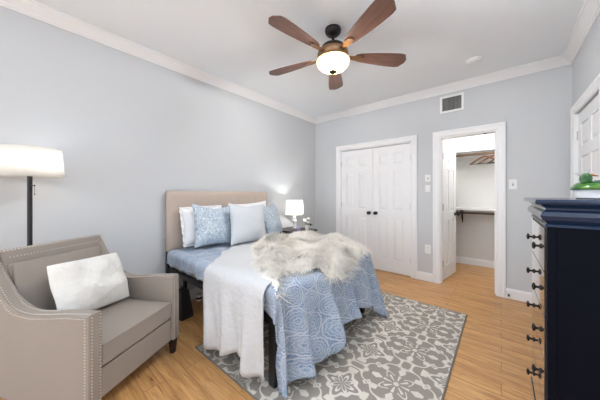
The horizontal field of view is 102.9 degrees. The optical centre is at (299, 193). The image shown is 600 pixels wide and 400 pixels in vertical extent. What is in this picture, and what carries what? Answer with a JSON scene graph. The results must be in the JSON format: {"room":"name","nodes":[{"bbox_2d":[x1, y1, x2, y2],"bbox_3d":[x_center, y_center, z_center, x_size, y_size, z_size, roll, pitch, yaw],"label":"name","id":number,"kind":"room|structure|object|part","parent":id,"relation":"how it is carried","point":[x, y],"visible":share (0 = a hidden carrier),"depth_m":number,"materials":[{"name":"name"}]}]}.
{"room":"bedroom","nodes":[
{"label":"bedroom","id":0,"kind":"room"},
{"bbox_2d":[0,6,314,289],"bbox_3d":[-1.966,-0.110,2.074,0.100,2.700,9.640,0,0,40],"label":"wall","id":1,"kind":"structure","parent":0,"point":[129,130],"depth_m":2.31,"materials":[{"name":"paint"}]},
{"bbox_2d":[0,0,315,123],"bbox_3d":[-2.332,-1.416,1.493,0.088,0.088,8.280,0,0,40],"label":"trim","id":2,"kind":"structure","parent":1,"relation":"attached to","point":[31,8],"depth_m":2.31,"materials":[{"name":"white paint"}]},
{"bbox_2d":[189,287,202,299],"bbox_3d":[-2.365,1.181,1.510,0.016,0.118,8.264,0,0,40],"label":"baseboard","id":3,"kind":"structure","parent":1,"relation":"attached to","point":[193,292],"depth_m":2.83,"materials":[{"name":"white paint"}]},
{"bbox_2d":[0,263,531,399],"bbox_3d":[-0.634,1.290,0.952,3.583,0.100,9.840,0,0,40],"label":"floor","id":4,"kind":"structure","parent":0,"point":[493,357],"depth_m":1.86,"materials":[{"name":"brown wood"}]},
{"bbox_2d":[0,144,64,245],"bbox_3d":[-1.907,0.453,1.687,0.356,1.575,0.356,0,0,40],"label":"floor lamp","id":5,"kind":"object","parent":4,"relation":"on","point":[16,161],"visible":0.66,"depth_m":1.61,"materials":[{"name":"white fabric"}]},
{"bbox_3d":[-1.907,-0.218,1.687,0.356,0.203,0.356,0,0,40],"label":"lamp shade","id":6,"kind":"part","parent":5,"relation":"part of","materials":[{"name":"white fabric"}]},
{"bbox_2d":[0,234,178,399],"bbox_3d":[-1.410,0.790,1.643,0.795,0.899,0.689,0,0,11],"label":"armchair","id":7,"kind":"object","parent":4,"relation":"on","point":[47,352],"visible":0.87,"depth_m":1.37,"materials":[{"name":"beige fabric"}]},
{"bbox_3d":[-1.580,0.535,1.389,0.469,0.274,0.009,0,0,11],"label":"nailhead trim","id":8,"kind":"part","parent":7,"relation":"part of","materials":[{"name":"grey metal"}]},
{"bbox_3d":[-1.474,0.756,1.309,0.740,0.718,0.009,0,0,11],"label":"nailhead trim","id":9,"kind":"part","parent":7,"relation":"part of","materials":[{"name":"grey metal"}]},
{"bbox_3d":[-1.458,0.536,1.320,0.732,0.272,0.009,0,0,11],"label":"nailhead trim","id":10,"kind":"part","parent":7,"relation":"part of","materials":[{"name":"grey metal"}]},
{"bbox_3d":[-1.722,0.736,1.704,0.160,0.778,0.540,0,0,11],"label":"backrest","id":11,"kind":"part","parent":7,"relation":"part of","materials":[{"name":"beige fabric"}]},
{"bbox_3d":[-1.471,0.751,1.344,0.790,0.808,0.070,0,0,11],"label":"arm","id":12,"kind":"part","parent":7,"relation":"part of","materials":[{"name":"beige fabric"}]},
{"bbox_3d":[-1.744,0.346,1.708,0.009,0.010,0.669,0,0,11],"label":"nailhead trim","id":13,"kind":"part","parent":7,"relation":"part of","materials":[{"name":"grey metal"}]},
{"bbox_3d":[-1.721,0.387,1.710,0.009,0.010,0.521,0,0,11],"label":"nailhead trim","id":14,"kind":"part","parent":7,"relation":"part of","materials":[{"name":"grey metal"}]},
{"bbox_2d":[8,245,101,309],"bbox_3d":[-1.670,0.621,1.693,0.105,0.405,0.528,-10,-2,11],"label":"cushion","id":15,"kind":"object","parent":7,"relation":"on","point":[28,276],"depth_m":1.53,"materials":[{"name":"beige fabric"}]},
{"bbox_2d":[47,253,128,309],"bbox_3d":[-1.430,0.614,1.652,0.247,0.350,0.446,0,0,17],"label":"throw pillow","id":16,"kind":"object","parent":7,"relation":"on","point":[93,283],"visible":0.88,"depth_m":1.56,"materials":[{"name":"white fabric"}]},
{"bbox_3d":[-1.087,0.879,1.248,0.009,0.472,0.009,0,0,11],"label":"nailhead trim","id":17,"kind":"part","parent":7,"relation":"part of","materials":[{"name":"grey metal"}]},
{"bbox_3d":[-1.078,0.879,1.291,0.009,0.472,0.009,0,0,11],"label":"nailhead trim","id":18,"kind":"part","parent":7,"relation":"part of","materials":[{"name":"grey metal"}]},
{"bbox_2d":[96,298,170,365],"bbox_3d":[-1.321,0.878,1.626,0.587,0.148,0.532,0,0,11],"label":"seat cushion","id":19,"kind":"object","parent":7,"relation":"on","point":[126,322],"depth_m":1.58,"materials":[{"name":"beige fabric"}]},
{"bbox_3d":[-1.355,0.751,1.943,0.790,0.808,0.070,0,0,11],"label":"arm","id":20,"kind":"part","parent":7,"relation":"part of","materials":[{"name":"beige fabric"}]},
{"bbox_3d":[-1.343,1.044,1.630,0.612,0.163,0.540,0,0,11],"label":"seat rail","id":21,"kind":"part","parent":7,"relation":"part of","materials":[{"name":"beige fabric"}]},
{"bbox_3d":[-1.333,0.536,1.960,0.732,0.272,0.009,0,0,11],"label":"nailhead trim","id":22,"kind":"part","parent":7,"relation":"part of","materials":[{"name":"grey metal"}]},
{"bbox_3d":[-0.997,1.182,1.873,0.046,0.116,0.046,0,0,11],"label":"leg","id":23,"kind":"part","parent":7,"relation":"part of","materials":[{"name":"brown wood"}]},
{"bbox_3d":[-0.971,0.879,1.845,0.009,0.472,0.009,0,0,11],"label":"nailhead trim","id":24,"kind":"part","parent":7,"relation":"part of","materials":[{"name":"grey metal"}]},
{"bbox_3d":[-0.962,0.879,1.888,0.009,0.472,0.009,0,0,11],"label":"nailhead trim","id":25,"kind":"part","parent":7,"relation":"part of","materials":[{"name":"grey metal"}]},
{"bbox_2d":[179,286,193,320],"bbox_3d":[-1.183,1.087,2.414,0.167,0.306,0.138,0,0,30],"label":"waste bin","id":26,"kind":"object","parent":4,"relation":"on","point":[185,305],"visible":0.85,"depth_m":2.37,"materials":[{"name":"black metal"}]},
{"bbox_2d":[196,293,201,300],"bbox_3d":[-1.180,1.200,2.791,0.061,0.079,0.061,0,0,40],"label":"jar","id":27,"kind":"object","parent":4,"relation":"on","point":[198,295],"visible":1,"depth_m":2.77,"materials":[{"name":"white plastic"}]},
{"bbox_2d":[166,191,364,388],"bbox_3d":[-0.344,0.603,2.564,1.690,1.275,1.420,0,0,40],"label":"platform bed","id":28,"kind":"object","parent":4,"relation":"on","point":[174,200],"visible":0.27,"depth_m":2.58,"materials":[{"name":"beige fabric"}]},
{"bbox_3d":[-1.404,0.925,2.568,0.045,0.630,0.060,0,0,40],"label":"headboard post","id":29,"kind":"part","parent":28,"relation":"part of","materials":[{"name":"black metal"}]},
{"bbox_3d":[-0.960,0.292,3.083,0.079,0.655,1.420,0,0,40],"label":"headboard","id":30,"kind":"part","parent":28,"relation":"part of","materials":[{"name":"beige fabric"}]},
{"bbox_3d":[-0.763,0.810,2.028,1.640,0.044,0.040,0,0,40],"label":"rail","id":31,"kind":"part","parent":28,"relation":"part of","materials":[{"name":"black metal"}]},
{"bbox_3d":[-0.164,1.030,1.544,0.056,0.396,0.056,0,0,40],"label":"leg","id":32,"kind":"part","parent":28,"relation":"part of","materials":[{"name":"black metal"}]},
{"bbox_3d":[-0.343,0.694,2.511,1.600,0.188,1.300,0,0,40],"label":"mattress","id":33,"kind":"object","parent":28,"relation":"on","visible":0},
{"bbox_2d":[167,235,387,398],"bbox_3d":[-0.229,0.901,2.438,1.796,0.656,1.450,0,0,40],"label":"comforter","id":34,"kind":"object","parent":33,"relation":"on","point":[309,328],"visible":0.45,"depth_m":1.70,"materials":[{"name":"blue fabric"}]},
{"bbox_2d":[179,205,221,247],"bbox_3d":[-1.083,0.345,2.690,0.192,0.423,0.502,0,0,37],"label":"bed pillow","id":35,"kind":"object","parent":34,"relation":"on","point":[186,213],"visible":0.38,"depth_m":2.52,"materials":[{"name":"white fabric"}]},
{"bbox_2d":[192,204,230,247],"bbox_3d":[-0.939,0.340,2.640,0.227,0.479,0.520,0,0,43],"label":"throw pillow","id":36,"kind":"object","parent":34,"relation":"on","point":[212,226],"visible":0.87,"depth_m":2.53,"materials":[{"name":"blue fabric"}]},
{"bbox_2d":[203,241,285,380],"bbox_3d":[-0.321,0.848,2.401,0.962,0.593,1.710,0,0,23],"label":"throw blanket","id":37,"kind":"object","parent":34,"relation":"on","point":[233,291],"visible":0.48,"depth_m":1.65,"materials":[{"name":"white fabric"}]},
{"bbox_2d":[249,229,372,302],"bbox_3d":[-0.053,0.564,2.390,1.455,0.296,1.483,0,0,44],"label":"fur throw","id":38,"kind":"object","parent":37,"relation":"on","point":[334,254],"visible":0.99,"depth_m":2.04,"materials":[{"name":"white fur"}]},
{"bbox_2d":[228,201,265,229],"bbox_3d":[-0.659,0.315,3.209,0.201,0.443,0.653,0,0,36],"label":"bed pillow","id":39,"kind":"object","parent":34,"relation":"on","point":[261,202],"visible":0.14,"depth_m":3.23,"materials":[{"name":"white fabric"}]},
{"bbox_2d":[229,203,265,244],"bbox_3d":[-0.596,0.337,2.770,0.500,0.478,0.222,0,0,-38],"label":"throw pillow","id":40,"kind":"object","parent":34,"relation":"on","point":[247,223],"visible":0.91,"depth_m":2.66,"materials":[{"name":"grey fabric"}]},
{"bbox_2d":[264,201,282,234],"bbox_3d":[-0.382,0.340,3.238,0.215,0.472,0.477,0,0,18],"label":"throw pillow","id":41,"kind":"object","parent":34,"relation":"on","point":[272,220],"visible":0.74,"depth_m":3.11,"materials":[{"name":"blue fabric"}]},
{"bbox_2d":[278,226,316,235],"bbox_3d":[-0.055,0.900,3.785,0.559,0.680,0.440,0,0,40],"label":"nightstand","id":42,"kind":"object","parent":4,"relation":"on","point":[287,230],"visible":0.02,"depth_m":3.70,"materials":[{"name":"brown wood"}]},
{"bbox_2d":[286,200,303,229],"bbox_3d":[-0.083,0.329,3.783,0.236,0.462,0.236,0,0,12],"label":"table lamp","id":43,"kind":"object","parent":42,"relation":"on","point":[293,207],"visible":0.89,"depth_m":3.68,"materials":[{"name":"silver metal"}]},
{"bbox_3d":[-0.083,0.419,3.783,0.068,0.238,0.068,0,0,12],"label":"stem","id":44,"kind":"part","parent":43,"relation":"part of","materials":[{"name":"clear glass"}]},
{"bbox_3d":[-0.083,0.210,3.783,0.236,0.224,0.236,0,0,12],"label":"lamp shade","id":45,"kind":"part","parent":43,"relation":"part of","materials":[{"name":"white fabric"}]},
{"bbox_2d":[303,218,311,229],"bbox_3d":[0.120,0.462,3.691,0.160,0.195,0.130,0,0,21],"label":"flower vase","id":46,"kind":"object","parent":42,"relation":"on","point":[304,220],"visible":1,"depth_m":3.67,"materials":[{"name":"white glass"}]},
{"bbox_2d":[195,292,466,399],"bbox_3d":[0.430,1.234,2.180,1.618,0.011,2.038,0,0,40],"label":"area rug","id":47,"kind":"object","parent":4,"relation":"on","point":[410,354],"visible":0.66,"depth_m":1.76,"materials":[{"name":"grey carpet"}]},
{"bbox_2d":[524,198,599,399],"bbox_3d":[1.330,0.631,1.064,0.456,1.218,0.654,0,0,40],"label":"dresser","id":48,"kind":"object","parent":4,"relation":"on","point":[565,236],"visible":1,"depth_m":0.93,"materials":[{"name":"black paint"}]},
{"bbox_3d":[1.262,0.977,1.310,0.030,0.034,0.034,0,0,40],"label":"knob","id":49,"kind":"part","parent":48,"relation":"part of","materials":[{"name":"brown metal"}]},
{"bbox_3d":[1.262,0.791,1.310,0.030,0.034,0.034,0,0,40],"label":"knob","id":50,"kind":"part","parent":48,"relation":"part of","materials":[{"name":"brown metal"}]},
{"bbox_3d":[1.068,0.791,1.081,0.030,0.034,0.034,0,0,40],"label":"knob","id":51,"kind":"part","parent":48,"relation":"part of","materials":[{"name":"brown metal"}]},
{"bbox_3d":[1.068,0.605,1.081,0.030,0.034,0.034,0,0,40],"label":"knob","id":52,"kind":"part","parent":48,"relation":"part of","materials":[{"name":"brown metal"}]},
{"bbox_3d":[1.068,0.419,1.081,0.030,0.034,0.034,0,0,40],"label":"knob","id":53,"kind":"part","parent":48,"relation":"part of","materials":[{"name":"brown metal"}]},
{"bbox_3d":[1.068,0.233,1.081,0.030,0.034,0.034,0,0,40],"label":"knob","id":54,"kind":"part","parent":48,"relation":"part of","materials":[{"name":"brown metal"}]},
{"bbox_3d":[1.187,0.977,1.183,0.020,0.180,0.514,0,0,40],"label":"drawer","id":55,"kind":"part","parent":48,"relation":"part of","materials":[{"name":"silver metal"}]},
{"bbox_3d":[1.187,0.791,1.183,0.020,0.180,0.514,0,0,40],"label":"drawer","id":56,"kind":"part","parent":48,"relation":"part of","materials":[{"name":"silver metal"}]},
{"bbox_3d":[1.187,0.605,1.183,0.020,0.180,0.514,0,0,40],"label":"drawer","id":57,"kind":"part","parent":48,"relation":"part of","materials":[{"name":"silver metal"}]},
{"bbox_3d":[1.187,0.419,1.183,0.020,0.180,0.514,0,0,40],"label":"drawer","id":58,"kind":"part","parent":48,"relation":"part of","materials":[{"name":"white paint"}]},
{"bbox_3d":[1.187,0.233,1.183,0.020,0.180,0.514,0,0,40],"label":"drawer","id":59,"kind":"part","parent":48,"relation":"part of","materials":[{"name":"black paint"}]},
{"bbox_3d":[1.330,0.079,1.064,0.456,0.113,0.654,0,0,40],"label":"cornice","id":60,"kind":"part","parent":48,"relation":"part of","materials":[{"name":"blue paint"}]},
{"bbox_2d":[570,170,599,198],"bbox_3d":[1.307,-0.042,0.984,0.260,0.129,0.260,0,0,40],"label":"succulent planter","id":61,"kind":"object","parent":48,"relation":"on","point":[587,189],"visible":1,"depth_m":0.99,"materials":[{"name":"white ceramic"}]},
{"bbox_3d":[1.307,-0.002,0.984,0.242,0.047,0.242,0,0,40],"label":"pot","id":62,"kind":"part","parent":61,"relation":"part of","materials":[{"name":"white ceramic"}]},
{"bbox_2d":[33,0,584,117],"bbox_3d":[-0.634,-1.510,0.952,3.583,0.100,9.840,0,0,40],"label":"ceiling","id":63,"kind":"structure","parent":0,"point":[233,41],"depth_m":2.21,"materials":[{"name":"paint"}]},
{"bbox_2d":[268,0,405,89],"bbox_3d":[0.251,-1.260,2.107,1.297,0.399,1.282,0,0,40],"label":"ceiling fan","id":64,"kind":"object","parent":63,"relation":"hanging from","point":[333,54],"visible":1,"depth_m":2.01,"materials":[{"name":"brown wood"}]},
{"bbox_3d":[-0.095,-1.225,2.335,0.475,0.008,0.160,0,11,29],"label":"blade","id":65,"kind":"part","parent":64,"relation":"part of","materials":[{"name":"brown wood"}]},
{"bbox_3d":[-0.031,-1.225,1.818,0.475,0.008,0.160,0,11,-43],"label":"blade","id":66,"kind":"part","parent":64,"relation":"part of","materials":[{"name":"brown wood"}]},
{"bbox_3d":[0.377,-1.225,2.554,0.160,0.008,0.475,-11,-2,11],"label":"blade","id":67,"kind":"part","parent":64,"relation":"part of","materials":[{"name":"brown wood"}]},
{"bbox_3d":[0.479,-1.225,1.719,0.160,0.008,0.475,12,-5,-25],"label":"blade","id":68,"kind":"part","parent":64,"relation":"part of","materials":[{"name":"brown wood"}]},
{"bbox_3d":[0.732,-1.225,2.174,0.475,0.008,0.160,0,-11,-7],"label":"blade","id":69,"kind":"part","parent":64,"relation":"part of","materials":[{"name":"brown wood"}]},
{"bbox_2d":[466,56,481,64],"bbox_3d":[1.895,-1.442,2.601,0.144,0.035,0.144,0,0,40],"label":"smoke detector","id":70,"kind":"object","parent":63,"relation":"attached to","point":[474,60],"visible":1,"depth_m":2.57,"materials":[{"name":"white plastic"}]},
{"bbox_2d":[315,64,571,292],"bbox_3d":[1.622,-0.110,3.647,3.363,2.700,0.110,0,0,40],"label":"wall","id":71,"kind":"structure","parent":0,"point":[535,108],"depth_m":2.85,"materials":[{"name":"paint"}]},
{"bbox_2d":[341,148,372,262],"bbox_3d":[0.964,0.234,4.125,0.590,1.988,0.103,0,0,40],"label":"door","id":72,"kind":"structure","parent":71,"relation":"in","point":[357,165],"depth_m":4.11,"materials":[{"name":"white paint"}]},
{"bbox_2d":[336,135,416,278],"bbox_3d":[1.221,0.189,3.969,1.369,2.103,0.136,0,0,40],"label":"trim","id":73,"kind":"structure","parent":71,"relation":"attached to","point":[412,139],"depth_m":3.62,"materials":[{"name":"white paint"}]},
{"bbox_2d":[373,143,410,275],"bbox_3d":[1.419,0.234,3.742,0.590,1.988,0.103,0,0,40],"label":"door","id":74,"kind":"structure","parent":71,"relation":"in","point":[391,164],"depth_m":3.75,"materials":[{"name":"white paint"}]},
{"bbox_2d":[425,185,429,191],"bbox_3d":[1.817,-0.080,3.399,0.065,0.095,0.019,0,0,40],"label":"light switch","id":75,"kind":"object","parent":71,"relation":"attached to","point":[427,187],"visible":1,"depth_m":3.40,"materials":[{"name":"white plastic"}]},
{"bbox_2d":[425,244,430,253],"bbox_3d":[1.820,0.785,3.403,0.075,0.125,0.008,0,0,40],"label":"power outlet","id":76,"kind":"object","parent":71,"relation":"attached to","point":[427,247],"visible":1,"depth_m":3.40,"materials":[{"name":"white plastic"}]},
{"bbox_2d":[425,175,430,181],"bbox_3d":[1.816,-0.225,3.399,0.070,0.100,0.020,0,0,40],"label":"light switch","id":77,"kind":"object","parent":71,"relation":"attached to","point":[427,177],"visible":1,"depth_m":3.40,"materials":[{"name":"white plastic"}]},
{"bbox_2d":[315,55,570,123],"bbox_3d":[1.558,-1.416,3.572,3.363,0.088,0.088,0,0,40],"label":"trim","id":78,"kind":"structure","parent":71,"relation":"attached to","point":[558,61],"depth_m":3.13,"materials":[{"name":"white paint"}]},
{"bbox_2d":[443,141,459,279],"bbox_3d":[2.230,0.234,3.594,0.587,1.988,0.170,0,0,-41],"label":"door","id":79,"kind":"structure","parent":71,"relation":"in","point":[449,150],"depth_m":3.58,"materials":[{"name":"white paint"}]},
{"bbox_2d":[440,92,463,113],"bbox_3d":[2.041,-1.220,3.216,0.275,0.230,0.010,0,0,40],"label":"air vent","id":80,"kind":"object","parent":71,"relation":"in","point":[455,102],"visible":1,"depth_m":3.21,"materials":[{"name":"white plastic"}]},
{"bbox_2d":[433,122,505,297],"bbox_3d":[2.197,0.189,3.146,0.778,2.103,0.136,0,0,40],"label":"trim","id":81,"kind":"structure","parent":71,"relation":"attached to","point":[499,129],"depth_m":2.97,"materials":[{"name":"white paint"}]},
{"bbox_2d":[417,271,531,302],"bbox_3d":[1.582,1.181,3.599,3.363,0.118,0.016,0,0,40],"label":"baseboard","id":82,"kind":"structure","parent":71,"relation":"attached to","point":[519,295],"depth_m":2.81,"materials":[{"name":"white paint"}]},
{"bbox_2d":[509,179,516,188],"bbox_3d":[2.509,-0.115,2.816,0.072,0.115,0.020,0,0,40],"label":"light switch","id":83,"kind":"object","parent":71,"relation":"attached to","point":[512,182],"visible":1,"depth_m":2.82,"materials":[{"name":"white plastic"}]},
{"bbox_2d":[443,133,494,260],"bbox_3d":[2.541,-0.110,4.645,3.483,2.700,0.100,0,0,40],"label":"wall","id":84,"kind":"structure","parent":0,"point":[475,184],"depth_m":4.15,"materials":[{"name":"paint"}]},
{"bbox_2d":[456,256,494,268],"bbox_3d":[3.188,1.181,4.024,1.453,0.118,0.016,0,0,40],"label":"baseboard","id":85,"kind":"structure","parent":84,"relation":"attached to","point":[464,260],"depth_m":4.14,"materials":[{"name":"white paint"}]},
{"bbox_2d":[456,147,494,158],"bbox_3d":[3.086,-0.684,3.902,1.453,0.109,0.335,0,0,40],"label":"closet shelf","id":86,"kind":"object","parent":84,"relation":"attached to","point":[487,149],"visible":0.13,"depth_m":4.02,"materials":[{"name":"white paint"}]},
{"bbox_2d":[456,207,494,212],"bbox_3d":[3.086,0.285,3.902,1.453,0.109,0.335,0,0,40],"label":"closet shelf","id":87,"kind":"object","parent":84,"relation":"attached to","point":[465,209],"visible":0.12,"depth_m":4.00,"materials":[{"name":"white paint"}]},
{"bbox_2d":[572,14,599,113],"bbox_3d":[0.288,-0.110,-0.641,0.120,2.700,8.390,0,0,40],"label":"wall","id":88,"kind":"structure","parent":0,"point":[586,65],"depth_m":2.08,"materials":[{"name":"paint"}]},
{"bbox_2d":[562,0,599,63],"bbox_3d":[0.173,-1.416,-0.616,0.088,0.088,8.280,0,0,40],"label":"trim","id":89,"kind":"structure","parent":88,"relation":"attached to","point":[590,11],"depth_m":2.04,"materials":[{"name":"white paint"}]},
{"bbox_2d":[570,73,599,197],"bbox_3d":[2.533,0.178,2.061,0.126,2.123,0.983,0,0,40],"label":"trim","id":90,"kind":"structure","parent":88,"relation":"attached to","point":[594,86],"depth_m":2.39,"materials":[{"name":"white paint"}]},
{"bbox_2d":[577,94,598,182],"bbox_3d":[2.506,0.219,2.089,0.103,2.018,0.804,0,0,40],"label":"door","id":91,"kind":"structure","parent":88,"relation":"in","point":[588,118],"depth_m":2.08,"materials":[{"name":"white paint"}]},
{"bbox_3d":[3.392,-0.110,3.046,0.120,2.700,1.250,0,0,40],"label":"wall","id":92,"kind":"structure","parent":0,"visible":0},
{"bbox_2d":[456,210,494,221],"bbox_3d":[3.096,0.385,3.912,1.449,0.245,0.292,0,0,40],"label":"closet rod","id":93,"kind":"object","parent":92,"relation":"attached to","point":[460,212],"visible":0.47,"depth_m":3.95,"materials":[{"name":"brown metal"}]},
{"bbox_3d":[3.019,0.317,3.824,1.433,0.034,0.034,0,0,40],"label":"rod","id":94,"kind":"part","parent":93,"relation":"part of","materials":[{"name":"brown"}]},
{"bbox_2d":[456,152,494,156],"bbox_3d":[3.021,-0.653,3.823,1.449,0.060,0.060,0,0,40],"label":"closet rod","id":95,"kind":"object","parent":92,"relation":"attached to","point":[484,153],"visible":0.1,"depth_m":3.92,"materials":[{"name":"brown wood"}]},
{"bbox_2d":[470,155,494,164],"bbox_3d":[2.980,-0.581,3.857,0.016,0.191,0.430,0,0,-28],"label":"clothes hanger","id":96,"kind":"object","parent":95,"relation":"hanging from","point":[484,155],"visible":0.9,"depth_m":3.88,"materials":[{"name":"brown wood"}]}
]}

